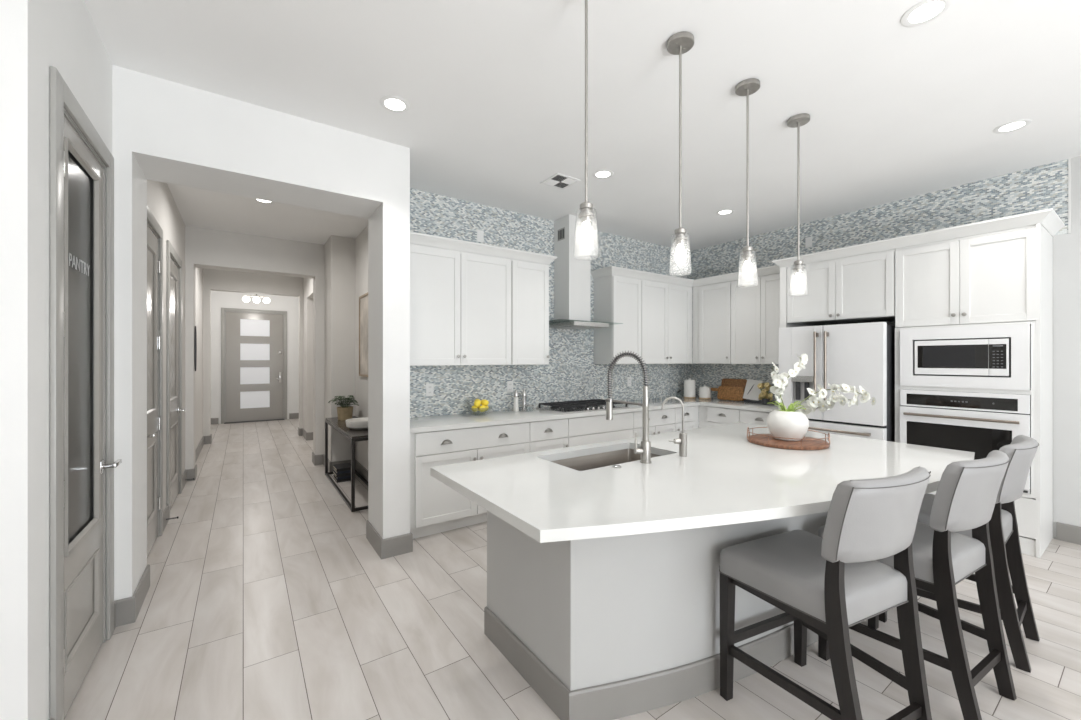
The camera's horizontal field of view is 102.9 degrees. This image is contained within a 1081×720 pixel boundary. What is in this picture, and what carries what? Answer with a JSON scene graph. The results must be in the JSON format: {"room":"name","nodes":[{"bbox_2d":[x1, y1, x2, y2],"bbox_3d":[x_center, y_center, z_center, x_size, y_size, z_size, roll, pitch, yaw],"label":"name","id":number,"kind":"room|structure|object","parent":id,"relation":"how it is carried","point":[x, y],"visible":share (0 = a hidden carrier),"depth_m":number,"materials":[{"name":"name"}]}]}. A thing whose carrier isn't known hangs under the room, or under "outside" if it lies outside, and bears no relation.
{"room":"kitchen","nodes":[
{"label":"kitchen","id":0,"kind":"room"},
{"bbox_2d":[0,0,202,719],"bbox_3d":[-3.825,-0.077,4.365,0.200,3.055,7.270,0,0,-35],"label":"wall","id":1,"kind":"structure","parent":0,"point":[36,36],"depth_m":1.45,"materials":[{"name":"white paint"}]},
{"bbox_2d":[50,66,121,719],"bbox_3d":[-2.071,0.185,1.918,0.174,2.530,0.870,0,0,-35],"label":"door","id":2,"kind":"structure","parent":1,"relation":"in","point":[77,564],"depth_m":2.08,"materials":[{"name":"grey paint"}]},
{"bbox_2d":[114,602,115,629],"bbox_3d":[-2.301,1.380,2.320,0.015,0.140,0.032,0,0,-35],"label":"baseboard","id":3,"kind":"structure","parent":1,"relation":"attached to","point":[114,602],"depth_m":2.33,"materials":[{"name":"grey paint"}]},
{"bbox_2d":[114,564,149,626],"bbox_3d":[-2.411,1.380,2.549,0.093,0.140,0.466,0,0,-35],"label":"baseboard","id":4,"kind":"structure","parent":1,"relation":"attached to","point":[128,609],"depth_m":2.38,"materials":[{"name":"grey paint"}]},
{"bbox_2d":[147,206,162,556],"bbox_3d":[-2.951,0.182,3.219,0.174,2.535,0.900,0,0,-35],"label":"door","id":5,"kind":"structure","parent":1,"relation":"in","point":[154,244],"depth_m":3.41,"materials":[{"name":"grey paint"}]},
{"bbox_2d":[163,505,168,531],"bbox_3d":[-3.270,1.380,3.752,0.015,0.140,0.330,0,0,-35],"label":"baseboard","id":6,"kind":"structure","parent":1,"relation":"attached to","point":[166,510],"depth_m":3.75,"materials":[{"name":"grey paint"}]},
{"bbox_2d":[167,240,184,517],"bbox_3d":[-3.693,0.182,4.295,0.174,2.535,1.035,0,0,-35],"label":"door","id":7,"kind":"structure","parent":1,"relation":"in","point":[174,273],"depth_m":4.39,"materials":[{"name":"grey paint"}]},
{"bbox_2d":[182,434,211,490],"bbox_3d":[-4.896,1.380,6.193,0.112,0.140,3.445,0,0,-35],"label":"baseboard","id":8,"kind":"structure","parent":1,"relation":"attached to","point":[189,473],"depth_m":5.34,"materials":[{"name":"grey paint"}]},
{"bbox_2d":[68,65,409,600],"bbox_3d":[-2.435,-0.077,2.785,2.925,3.055,0.850,0,0,-35],"label":"wall","id":9,"kind":"structure","parent":0,"point":[166,131],"depth_m":2.73,"materials":[{"name":"white paint"}]},
{"bbox_2d":[366,520,412,559],"bbox_3d":[-1.194,1.380,3.388,0.230,0.140,0.466,0,0,-35],"label":"baseboard","id":10,"kind":"structure","parent":9,"relation":"attached to","point":[401,544],"depth_m":3.21,"materials":[{"name":"grey paint"}]},
{"bbox_2d":[203,268,302,435],"bbox_3d":[-4.888,-0.077,8.169,2.770,3.055,0.200,0,0,-35],"label":"wall","id":11,"kind":"structure","parent":0,"point":[213,279],"depth_m":7.68,"materials":[{"name":"paint"}]},
{"bbox_2d":[185,226,323,469],"bbox_3d":[-3.629,-0.077,5.727,2.070,3.055,0.250,0,0,-35],"label":"wall","id":12,"kind":"structure","parent":0,"point":[204,248],"depth_m":5.54,"materials":[{"name":"paint"}]},
{"bbox_2d":[194,326,196,370],"bbox_3d":[-4.254,-0.140,5.314,0.014,0.558,0.152,0,0,-35],"label":"oval mirror","id":13,"kind":"object","parent":12,"relation":"attached to","point":[195,331],"visible":1,"depth_m":5.27,"materials":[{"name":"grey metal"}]},
{"bbox_2d":[211,291,298,423],"bbox_3d":[-6.012,-0.077,9.156,2.700,3.055,2.699,0,0,-35],"label":"wall","id":14,"kind":"structure","parent":0,"point":[219,299],"depth_m":10.21,"materials":[{"name":"white paint"}]},
{"bbox_2d":[211,418,218,423],"bbox_3d":[-6.818,1.380,8.599,0.539,0.140,2.499,0,0,-35],"label":"baseboard","id":15,"kind":"structure","parent":14,"relation":"attached to","point":[213,420],"depth_m":9.73,"materials":[{"name":"grey paint"}]},
{"bbox_2d":[221,308,286,423],"bbox_3d":[-6.740,0.130,10.184,1.300,2.640,0.160,0,0,-35],"label":"door","id":16,"kind":"structure","parent":14,"relation":"in","point":[253,342],"depth_m":10.17,"materials":[{"name":"grey paint"}]},
{"bbox_2d":[289,413,298,418],"bbox_3d":[-5.218,1.380,9.703,0.569,0.140,2.499,0,0,-35],"label":"baseboard","id":17,"kind":"structure","parent":14,"relation":"attached to","point":[291,415],"depth_m":10.62,"materials":[{"name":"grey paint"}]},
{"bbox_2d":[303,278,312,432],"bbox_3d":[-3.414,-0.077,7.546,1.050,3.055,2.498,0,0,-35],"label":"wall","id":18,"kind":"structure","parent":0,"point":[307,282],"depth_m":7.82,"materials":[{"name":"paint"}]},
{"bbox_2d":[298,427,312,439],"bbox_3d":[-4.402,1.380,8.048,0.915,0.140,0.325,0,0,29],"label":"baseboard","id":19,"kind":"structure","parent":18,"relation":"attached to","point":[301,432],"depth_m":7.85,"materials":[{"name":"grey paint"}]},
{"bbox_2d":[312,452,367,480],"bbox_3d":[-2.200,1.380,5.202,0.321,0.140,2.810,0,0,-44],"label":"baseboard","id":20,"kind":"structure","parent":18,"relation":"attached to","point":[316,459],"depth_m":5.59,"materials":[{"name":"grey paint"}]},
{"bbox_2d":[337,406,352,419],"bbox_3d":[-2.400,0.654,5.293,0.190,0.155,0.190,0,0,-35],"label":"pot","id":21,"kind":"object","parent":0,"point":[343,412],"depth_m":5.23,"materials":[{"name":"beige ceramic"}]},
{"bbox_2d":[324,225,367,469],"bbox_3d":[-2.134,-0.077,5.058,0.370,3.055,2.548,0,0,-35],"label":"wall","id":22,"kind":"structure","parent":0,"point":[345,258],"depth_m":5.61,"materials":[{"name":"paint"}]},
{"bbox_2d":[359,292,367,376],"bbox_3d":[-1.951,-0.295,4.953,0.024,0.990,1.130,0,0,-35],"label":"framed picture","id":23,"kind":"object","parent":22,"relation":"attached to","point":[363,300],"visible":0.41,"depth_m":5.24,"materials":[{"name":"brown wood"}]},
{"bbox_2d":[410,188,688,417],"bbox_3d":[0.400,-0.077,5.196,4.480,3.055,0.100,0,0,-35],"label":"wall","id":24,"kind":"structure","parent":0,"point":[571,374],"depth_m":4.81,"materials":[{"name":"grey tile"}]},
{"bbox_2d":[426,383,433,395],"bbox_3d":[-1.059,0.285,4.124,0.074,0.120,0.008,0,0,-35],"label":"outlet","id":25,"kind":"object","parent":24,"relation":"attached to","point":[429,387],"visible":1,"depth_m":4.12,"materials":[{"name":"white plastic"}]},
{"bbox_2d":[410,244,510,365],"bbox_3d":[-0.838,-0.475,4.056,1.135,1.050,0.366,0,0,-35],"label":"upper cabinet","id":26,"kind":"object","parent":24,"relation":"attached to","point":[460,302],"visible":0.83,"depth_m":3.93,"materials":[{"name":"white paint"}]},
{"bbox_2d":[477,230,483,242],"bbox_3d":[-0.618,-1.272,4.428,0.074,0.120,0.007,0,0,-35],"label":"outlet","id":27,"kind":"object","parent":24,"relation":"attached to","point":[480,234],"visible":1,"depth_m":4.43,"materials":[{"name":"white plastic"}]},
{"bbox_2d":[410,231,556,264],"bbox_3d":[-0.619,-1.043,4.199,1.666,0.084,0.381,0,0,-35],"label":"crown molding","id":28,"kind":"structure","parent":24,"relation":"attached to","point":[415,238],"depth_m":4.03,"materials":[{"name":"white paint"}]},
{"bbox_2d":[507,381,512,392],"bbox_3d":[-0.325,0.288,4.630,0.074,0.120,0.008,0,0,-35],"label":"outlet","id":29,"kind":"object","parent":24,"relation":"attached to","point":[509,383],"visible":1,"depth_m":4.62,"materials":[{"name":"white plastic"}]},
{"bbox_2d":[511,259,548,364],"bbox_3d":[-0.179,-0.475,4.510,0.460,1.050,0.366,0,0,-35],"label":"upper cabinet","id":30,"kind":"object","parent":24,"relation":"attached to","point":[529,280],"visible":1,"depth_m":4.38,"materials":[{"name":"white paint"}]},
{"bbox_2d":[549,214,619,329],"bbox_3d":[0.427,-0.982,4.849,0.900,1.242,0.498,0,0,-35],"label":"range hood","id":31,"kind":"object","parent":24,"relation":"attached to","point":[572,275],"visible":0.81,"depth_m":4.82,"materials":[{"name":"white paint"}]},
{"bbox_2d":[558,227,564,240],"bbox_3d":[0.232,-1.415,4.856,0.002,0.130,0.130,0,0,-35],"label":"vent","id":32,"kind":"object","parent":31,"relation":"attached to","point":[561,230],"depth_m":4.85,"materials":[{"name":"silver metal"}]},
{"bbox_2d":[594,275,640,363],"bbox_3d":[0.960,-0.475,5.296,0.483,1.050,0.366,0,0,-35],"label":"upper cabinet","id":33,"kind":"object","parent":24,"relation":"attached to","point":[617,299],"visible":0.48,"depth_m":5.17,"materials":[{"name":"white paint"}]},
{"bbox_2d":[591,265,779,286],"bbox_3d":[1.719,-1.043,5.427,2.207,0.084,1.031,0,0,3],"label":"crown molding","id":34,"kind":"structure","parent":33,"relation":"on","point":[611,270],"depth_m":5.32,"materials":[{"name":"white paint"}]},
{"bbox_2d":[640,279,691,363],"bbox_3d":[1.583,-0.475,5.726,1.026,1.050,0.366,0,0,-35],"label":"upper cabinet","id":35,"kind":"object","parent":24,"relation":"attached to","point":[666,308],"visible":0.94,"depth_m":5.57,"materials":[{"name":"white paint"}]},
{"bbox_2d":[64,419,1080,719],"bbox_3d":[-1.607,1.500,3.386,10.400,0.100,17.600,0,0,-35],"label":"floor","id":36,"kind":"structure","parent":0,"point":[267,597],"depth_m":2.27,"materials":[{"name":"beige wood"}]},
{"bbox_2d":[334,476,350,482],"bbox_3d":[-2.395,1.434,5.242,0.190,0.031,0.250,0,0,-35],"label":"book","id":37,"kind":"object","parent":36,"relation":"on","point":[335,479],"visible":0.5,"depth_m":5.13,"materials":[{"name":"black paper"}]},
{"bbox_2d":[334,475,350,479],"bbox_3d":[-2.394,1.401,5.250,0.190,0.031,0.250,0,0,-35],"label":"book","id":38,"kind":"object","parent":37,"relation":"on","point":[343,477],"visible":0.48,"depth_m":5.14,"materials":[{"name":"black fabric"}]},
{"bbox_2d":[333,470,350,476],"bbox_3d":[-2.397,1.368,5.234,0.190,0.031,0.250,0,0,-35],"label":"book","id":39,"kind":"object","parent":38,"relation":"on","point":[334,472],"visible":0.54,"depth_m":5.14,"materials":[{"name":"black paper"}]},
{"bbox_2d":[334,469,350,473],"bbox_3d":[-2.394,1.335,5.247,0.190,0.031,0.250,0,0,-35],"label":"book","id":40,"kind":"object","parent":39,"relation":"on","point":[346,471],"visible":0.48,"depth_m":5.14,"materials":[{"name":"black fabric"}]},
{"bbox_2d":[333,463,350,471],"bbox_3d":[-2.396,1.302,5.238,0.190,0.031,0.250,0,0,-35],"label":"book","id":41,"kind":"object","parent":40,"relation":"on","point":[346,466],"visible":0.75,"depth_m":5.17,"materials":[{"name":"black paper"}]},
{"bbox_2d":[325,416,367,511],"bbox_3d":[-2.115,1.091,4.876,0.355,0.718,1.630,0,0,-35],"label":"console table","id":42,"kind":"object","parent":36,"relation":"on","point":[353,436],"visible":0.61,"depth_m":4.45,"materials":[{"name":"metal"}]},
{"bbox_2d":[328,395,358,419],"bbox_3d":[-2.415,0.584,5.283,0.326,0.295,0.365,0,0,-35],"label":"potted fern","id":43,"kind":"object","parent":42,"relation":"on","point":[345,411],"visible":1,"depth_m":5.24,"materials":[{"name":"green plant"}]},
{"bbox_2d":[345,418,367,429],"bbox_3d":[-1.911,0.684,4.610,0.320,0.095,0.320,0,0,-35],"label":"decorative bowl","id":44,"kind":"object","parent":42,"relation":"on","point":[354,423],"visible":0.64,"depth_m":4.49,"materials":[{"name":"white ceramic"}]},
{"bbox_2d":[410,422,529,538],"bbox_3d":[-0.740,1.013,3.949,1.162,0.874,0.628,0,0,-35],"label":"base cabinet","id":45,"kind":"object","parent":36,"relation":"on","point":[435,507],"visible":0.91,"depth_m":3.60,"materials":[{"name":"white paint"}]},
{"bbox_2d":[529,418,567,452],"bbox_3d":[-0.071,1.013,4.410,0.458,0.874,0.628,0,0,-35],"label":"base cabinet","id":46,"kind":"object","parent":36,"relation":"on","point":[546,434],"visible":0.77,"depth_m":4.17,"materials":[{"name":"white paint"}]},
{"bbox_2d":[567,412,632,446],"bbox_3d":[0.501,1.013,4.806,0.926,0.874,0.627,0,0,-35],"label":"base cabinet","id":47,"kind":"object","parent":36,"relation":"on","point":[585,430],"visible":0.1,"depth_m":4.54,"materials":[{"name":"white paint"}]},
{"bbox_2d":[633,408,674,437],"bbox_3d":[1.183,1.013,5.276,0.725,0.874,0.628,0,0,-35],"label":"base cabinet","id":48,"kind":"object","parent":36,"relation":"on","point":[661,421],"visible":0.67,"depth_m":5.06,"materials":[{"name":"white paint"}]},
{"bbox_2d":[484,510,827,719],"bbox_3d":[0.886,1.013,2.474,2.164,0.874,1.077,0,0,-35],"label":"kitchen island","id":49,"kind":"object","parent":36,"relation":"on","point":[615,627],"visible":0.48,"depth_m":1.83,"materials":[{"name":"paint"}]},
{"bbox_2d":[430,422,974,542],"bbox_3d":[1.020,0.556,2.307,2.760,0.040,1.530,0,0,-35],"label":"island countertop","id":50,"kind":"structure","parent":49,"relation":"on","point":[724,478],"depth_m":1.93,"materials":[{"name":"white stone"}]},
{"bbox_2d":[550,449,660,470],"bbox_3d":[0.386,0.686,2.444,0.790,0.218,0.435,0,0,-35],"label":"sink","id":51,"kind":"object","parent":50,"relation":"in","point":[593,461],"visible":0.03,"depth_m":2.66,"materials":[{"name":"metal"}]},
{"bbox_2d":[605,350,651,463],"bbox_3d":[0.462,0.242,2.276,0.242,0.586,0.078,0,0,16],"label":"spring faucet","id":52,"kind":"object","parent":50,"relation":"on","point":[645,450],"visible":1,"depth_m":2.25,"materials":[{"name":"silver metal"}]},
{"bbox_2d":[661,397,686,456],"bbox_3d":[0.747,0.370,2.404,0.138,0.331,0.047,0,0,2],"label":"water tap","id":53,"kind":"object","parent":50,"relation":"on","point":[682,441],"visible":1,"depth_m":2.39,"materials":[{"name":"silver metal"}]},
{"bbox_2d":[747,427,829,449],"bbox_3d":[1.588,0.491,2.778,0.460,0.088,0.469,0,0,-35],"label":"serving tray","id":54,"kind":"object","parent":50,"relation":"on","point":[807,443],"visible":0.91,"depth_m":2.67,"materials":[{"name":"brown wood"}]},
{"bbox_2d":[766,354,875,440],"bbox_3d":[1.819,0.235,2.775,0.682,0.556,0.239,0,0,5],"label":"potted orchid","id":55,"kind":"object","parent":54,"relation":"on","point":[791,422],"visible":1,"depth_m":2.76,"materials":[{"name":"white ceramic"}]},
{"bbox_2d":[675,405,698,430],"bbox_3d":[1.683,1.013,5.620,0.483,0.874,0.628,0,0,-35],"label":"base cabinet","id":56,"kind":"object","parent":36,"relation":"on","point":[691,413],"visible":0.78,"depth_m":5.38,"materials":[{"name":"white paint"}]},
{"bbox_2d":[699,405,740,427],"bbox_3d":[2.413,1.013,5.458,0.628,0.874,0.561,0,0,-35],"label":"base cabinet","id":57,"kind":"object","parent":36,"relation":"on","point":[709,416],"visible":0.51,"depth_m":5.31,"materials":[{"name":"white paint"}]},
{"bbox_2d":[740,409,769,425],"bbox_3d":[2.705,1.013,5.035,0.628,0.874,0.460,0,0,-35],"label":"base cabinet","id":58,"kind":"object","parent":36,"relation":"on","point":[746,416],"visible":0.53,"depth_m":4.92,"materials":[{"name":"white paint"}]},
{"bbox_2d":[410,397,778,432],"bbox_3d":[0.850,0.556,4.459,4.373,0.040,1.620,0,0,-35],"label":"countertop","id":59,"kind":"structure","parent":58,"relation":"on","point":[465,420],"depth_m":4.25,"materials":[{"name":"white stone"}]},
{"bbox_2d":[513,390,518,410],"bbox_3d":[-0.256,0.423,4.513,0.058,0.226,0.058,0,0,-35],"label":"pepper mill","id":60,"kind":"object","parent":59,"relation":"on","point":[516,406],"visible":1,"depth_m":4.49,"materials":[{"name":"silver metal"}]},
{"bbox_2d":[521,389,526,409],"bbox_3d":[-0.175,0.425,4.599,0.058,0.220,0.058,0,0,-35],"label":"pepper mill","id":61,"kind":"object","parent":59,"relation":"on","point":[524,395],"visible":0.98,"depth_m":4.58,"materials":[{"name":"silver metal"}]},
{"bbox_2d":[538,399,628,412],"bbox_3d":[0.487,0.506,4.811,0.915,0.060,0.513,0,0,-35],"label":"gas cooktop","id":62,"kind":"object","parent":59,"relation":"in","point":[593,404],"visible":0.81,"depth_m":4.67,"materials":[{"name":"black metal"}]},
{"bbox_2d":[684,378,695,398],"bbox_3d":[2.098,0.396,6.064,0.162,0.280,0.162,0,0,-35],"label":"canister","id":63,"kind":"object","parent":59,"relation":"on","point":[689,385],"visible":0.99,"depth_m":6.00,"materials":[{"name":"white ceramic"}]},
{"bbox_2d":[699,385,710,398],"bbox_3d":[2.265,0.441,5.936,0.158,0.190,0.158,0,0,-35],"label":"canister","id":64,"kind":"object","parent":59,"relation":"on","point":[704,391],"visible":1,"depth_m":5.87,"materials":[{"name":"white ceramic"}]},
{"bbox_2d":[711,386,743,400],"bbox_3d":[2.485,0.445,5.778,0.048,0.181,0.490,0,0,-35],"label":"cutting board","id":65,"kind":"object","parent":59,"relation":"on","point":[724,392],"visible":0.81,"depth_m":5.72,"materials":[{"name":"brown wood"}]},
{"bbox_2d":[721,378,746,400],"bbox_3d":[2.573,0.393,5.742,0.062,0.284,0.360,0,0,-35],"label":"cutting board","id":66,"kind":"object","parent":59,"relation":"on","point":[725,382],"visible":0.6,"depth_m":5.73,"materials":[{"name":"brown wood"}]},
{"bbox_2d":[743,379,773,403],"bbox_3d":[2.708,0.389,5.373,0.110,0.293,0.359,0,0,-35],"label":"stand","id":67,"kind":"object","parent":59,"relation":"on","point":[751,393],"visible":0.88,"depth_m":5.42,"materials":[{"name":"grey metal"}]},
{"bbox_2d":[744,399,773,403],"bbox_3d":[2.716,0.518,5.361,0.110,0.034,0.330,0,0,-35],"label":"tray","id":68,"kind":"object","parent":67,"relation":"on","point":[745,400],"depth_m":5.36,"materials":[{"name":"grey metal"}]},
{"bbox_2d":[757,382,772,404],"bbox_3d":[2.689,0.400,5.181,0.131,0.271,0.183,0,0,-35],"label":"bunch","id":69,"kind":"object","parent":59,"relation":"on","point":[764,396],"visible":0.99,"depth_m":5.15,"materials":[{"name":"yellow plant"}]},
{"bbox_3d":[-0.594,0.494,4.207,0.250,0.082,0.250,0,0,-35],"label":"glass bowl","id":70,"kind":"object","parent":59,"relation":"on","visible":0},
{"bbox_2d":[478,405,486,411],"bbox_3d":[-0.558,0.469,4.161,0.090,0.065,0.064,0,0,-35],"label":"lemon","id":71,"kind":"object","parent":70,"relation":"in","point":[482,408],"visible":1,"depth_m":4.14,"materials":[{"name":"yellow food"}]},
{"bbox_2d":[719,466,931,719],"bbox_3d":[1.131,0.927,1.719,0.544,1.057,0.587,0,0,-25],"label":"bar stool","id":72,"kind":"object","parent":36,"relation":"on","point":[833,583],"visible":1,"depth_m":1.58,"materials":[{"name":"grey leather"}]},
{"bbox_2d":[779,322,895,441],"bbox_3d":[3.043,0.557,4.349,0.850,1.785,0.902,0,0,-35],"label":"refrigerator","id":73,"kind":"object","parent":36,"relation":"on","point":[857,354],"visible":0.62,"depth_m":4.01,"materials":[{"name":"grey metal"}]},
{"bbox_2d":[780,249,895,327],"bbox_3d":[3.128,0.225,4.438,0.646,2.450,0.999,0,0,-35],"label":"upper cabinet","id":74,"kind":"object","parent":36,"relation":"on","point":[857,288],"visible":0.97,"depth_m":4.21,"materials":[{"name":"white paint"}]},
{"bbox_2d":[772,208,1064,267],"bbox_3d":[3.365,-1.043,4.081,0.661,0.084,1.983,0,0,-35],"label":"crown molding","id":75,"kind":"structure","parent":74,"relation":"on","point":[1049,219],"depth_m":3.58,"materials":[{"name":"white paint"}]},
{"bbox_2d":[818,450,1016,719],"bbox_3d":[1.724,0.927,1.991,0.544,1.057,0.587,0,0,-30],"label":"bar stool","id":76,"kind":"object","parent":36,"relation":"on","point":[965,498],"visible":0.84,"depth_m":1.75,"materials":[{"name":"grey leather"}]},
{"bbox_2d":[879,435,1039,672],"bbox_3d":[2.256,0.927,2.338,0.544,1.057,0.587,0,0,-37],"label":"bar stool","id":77,"kind":"object","parent":36,"relation":"on","point":[1003,526],"visible":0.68,"depth_m":2.07,"materials":[{"name":"grey leather"}]},
{"bbox_2d":[895,223,1052,557],"bbox_3d":[3.654,0.225,3.672,0.644,2.450,0.855,0,0,-35],"label":"tall cabinet","id":78,"kind":"object","parent":36,"relation":"on","point":[1004,277],"visible":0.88,"depth_m":3.38,"materials":[{"name":"white paint"}]},
{"bbox_2d":[900,324,1029,389],"bbox_3d":[3.576,-0.022,3.622,0.440,0.492,0.763,0,0,-35],"label":"microwave","id":79,"kind":"object","parent":78,"relation":"in","point":[986,357],"visible":1,"depth_m":3.46,"materials":[{"name":"white metal"}]},
{"bbox_2d":[900,389,1030,493],"bbox_3d":[3.614,0.626,3.649,0.666,0.732,0.765,0,0,-35],"label":"wall oven","id":80,"kind":"object","parent":78,"relation":"in","point":[981,424],"visible":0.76,"depth_m":3.46,"materials":[{"name":"grey metal"}]},
{"bbox_2d":[84,0,1080,250],"bbox_3d":[-1.607,-1.655,3.386,10.400,0.100,17.600,0,0,-35],"label":"ceiling","id":81,"kind":"structure","parent":0,"point":[494,90],"depth_m":2.58,"materials":[{"name":"paint"}]},
{"bbox_2d":[242,294,269,303],"bbox_3d":[-5.943,-1.400,9.021,0.490,0.410,0.200,0,0,-35],"label":"ceiling light","id":82,"kind":"object","parent":81,"relation":"attached to","point":[256,299],"visible":0.84,"depth_m":8.98,"materials":[{"name":"white glass"}]},
{"bbox_2d":[253,198,273,203],"bbox_3d":[-2.774,-1.602,4.324,0.180,0.006,0.180,0,0,-35],"label":"recessed light","id":83,"kind":"object","parent":81,"relation":"in","point":[258,200],"visible":0.48,"depth_m":4.35,"materials":[{"name":"white plastic"}]},
{"bbox_2d":[380,96,409,112],"bbox_3d":[-0.913,-1.602,2.705,0.180,0.006,0.180,0,0,-35],"label":"recessed light","id":84,"kind":"object","parent":81,"relation":"in","point":[395,104],"visible":1,"depth_m":2.70,"materials":[{"name":"white plastic"}]},
{"bbox_2d":[540,173,580,189],"bbox_3d":[0.178,-1.600,3.871,0.260,0.009,0.260,0,0,-35],"label":"ceiling vent","id":85,"kind":"object","parent":81,"relation":"in","point":[560,181],"visible":1,"depth_m":3.86,"materials":[{"name":"white plastic"}]},
{"bbox_2d":[574,0,598,257],"bbox_3d":[0.193,-1.016,1.816,0.132,1.176,0.132,0,0,-35],"label":"pendant light","id":86,"kind":"object","parent":81,"relation":"hanging from","point":[586,236],"visible":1,"depth_m":1.81,"materials":[{"name":"silver metal"}]},
{"bbox_2d":[578,202,593,222],"bbox_3d":[0.193,-0.621,1.816,0.066,0.088,0.066,0,0,-35],"label":"socket","id":87,"kind":"object","parent":86,"relation":"attached to","point":[586,208],"depth_m":1.80,"materials":[{"name":"silver metal"}]},
{"bbox_2d":[593,170,613,178],"bbox_3d":[0.540,-1.602,3.720,0.180,0.006,0.180,0,0,-35],"label":"recessed light","id":88,"kind":"object","parent":81,"relation":"in","point":[600,174],"visible":1,"depth_m":3.72,"materials":[{"name":"white"}]},
{"bbox_2d":[667,31,693,273],"bbox_3d":[0.703,-1.016,2.168,0.132,1.176,0.132,0,0,-35],"label":"pendant light","id":89,"kind":"object","parent":81,"relation":"hanging from","point":[679,43],"visible":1,"depth_m":2.16,"materials":[{"name":"white metal"}]},
{"bbox_2d":[673,227,686,245],"bbox_3d":[0.703,-0.621,2.168,0.066,0.088,0.066,0,0,-35],"label":"socket","id":90,"kind":"object","parent":89,"relation":"attached to","point":[680,238],"depth_m":2.15,"materials":[{"name":"silver metal"}]},
{"bbox_2d":[716,209,733,214],"bbox_3d":[2.001,-1.602,4.672,0.180,0.006,0.180,0,0,-35],"label":"recessed light","id":91,"kind":"object","parent":81,"relation":"in","point":[725,211],"visible":1,"depth_m":4.67,"materials":[{"name":"white plastic"}]},
{"bbox_2d":[735,78,759,279],"bbox_3d":[1.210,-1.016,2.517,0.132,1.176,0.132,0,0,-35],"label":"pendant light","id":92,"kind":"object","parent":81,"relation":"hanging from","point":[747,87],"visible":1,"depth_m":2.51,"materials":[{"name":"white metal"}]},
{"bbox_2d":[741,246,753,260],"bbox_3d":[1.210,-0.621,2.517,0.066,0.088,0.066,0,0,-35],"label":"socket","id":93,"kind":"object","parent":92,"relation":"attached to","point":[747,255],"depth_m":2.50,"materials":[{"name":"silver metal"}]},
{"bbox_2d":[787,113,809,296],"bbox_3d":[1.716,-1.016,2.866,0.132,1.176,0.132,0,0,-35],"label":"pendant light","id":94,"kind":"object","parent":81,"relation":"hanging from","point":[798,120],"visible":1,"depth_m":2.86,"materials":[{"name":"white metal"}]},
{"bbox_2d":[793,260,803,272],"bbox_3d":[1.716,-0.621,2.866,0.066,0.088,0.066,0,0,-35],"label":"socket","id":95,"kind":"object","parent":94,"relation":"attached to","point":[798,264],"depth_m":2.85,"materials":[{"name":"silver metal"}]},
{"bbox_2d":[901,0,952,26],"bbox_3d":[1.776,-1.602,1.985,0.180,0.006,0.180,0,0,-35],"label":"recessed light","id":96,"kind":"object","parent":81,"relation":"in","point":[926,11],"visible":1,"depth_m":1.99,"materials":[{"name":"white"}]},
{"bbox_2d":[993,119,1031,133],"bbox_3d":[3.237,-1.602,2.959,0.180,0.006,0.180,0,0,-35],"label":"recessed light","id":97,"kind":"object","parent":81,"relation":"in","point":[1018,124],"visible":1,"depth_m":2.96,"materials":[{"name":"white plastic"}]},
{"bbox_2d":[689,156,1080,538],"bbox_3d":[4.787,-0.077,2.694,0.100,3.055,9.000,0,0,-35],"label":"wall","id":98,"kind":"structure","parent":0,"point":[1042,187],"depth_m":3.75,"materials":[{"name":"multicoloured tile"}]},
{"bbox_2d":[693,281,731,363],"bbox_3d":[2.370,-0.475,5.756,0.396,1.050,0.567,0,0,-35],"label":"upper cabinet","id":99,"kind":"object","parent":98,"relation":"attached to","point":[711,302],"visible":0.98,"depth_m":5.64,"materials":[{"name":"white paint"}]},
{"bbox_2d":[731,273,779,363],"bbox_3d":[2.739,-0.475,5.222,0.396,1.050,0.726,0,0,-35],"label":"upper cabinet","id":100,"kind":"object","parent":98,"relation":"attached to","point":[755,303],"visible":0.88,"depth_m":5.17,"materials":[{"name":"white paint"}]},
{"bbox_2d":[805,236,811,247],"bbox_3d":[3.121,-1.370,5.014,0.007,0.120,0.074,0,0,-35],"label":"outlet","id":101,"kind":"object","parent":98,"relation":"attached to","point":[808,241],"visible":1,"depth_m":5.01,"materials":[{"name":"white plastic"}]},
{"bbox_2d":[1056,522,1080,544],"bbox_3d":[5.675,1.380,1.303,0.015,0.140,5.300,0,0,-35],"label":"baseboard","id":102,"kind":"structure","parent":98,"relation":"attached to","point":[1069,533],"depth_m":3.43,"materials":[{"name":"grey paint"}]},
{"bbox_2d":[1068,158,1070,232],"bbox_3d":[4.255,-1.308,3.461,0.104,0.595,0.014,0,0,-35],"label":"trim","id":103,"kind":"structure","parent":98,"relation":"attached to","point":[1069,159],"depth_m":3.43,"materials":[{"name":"white paint"}]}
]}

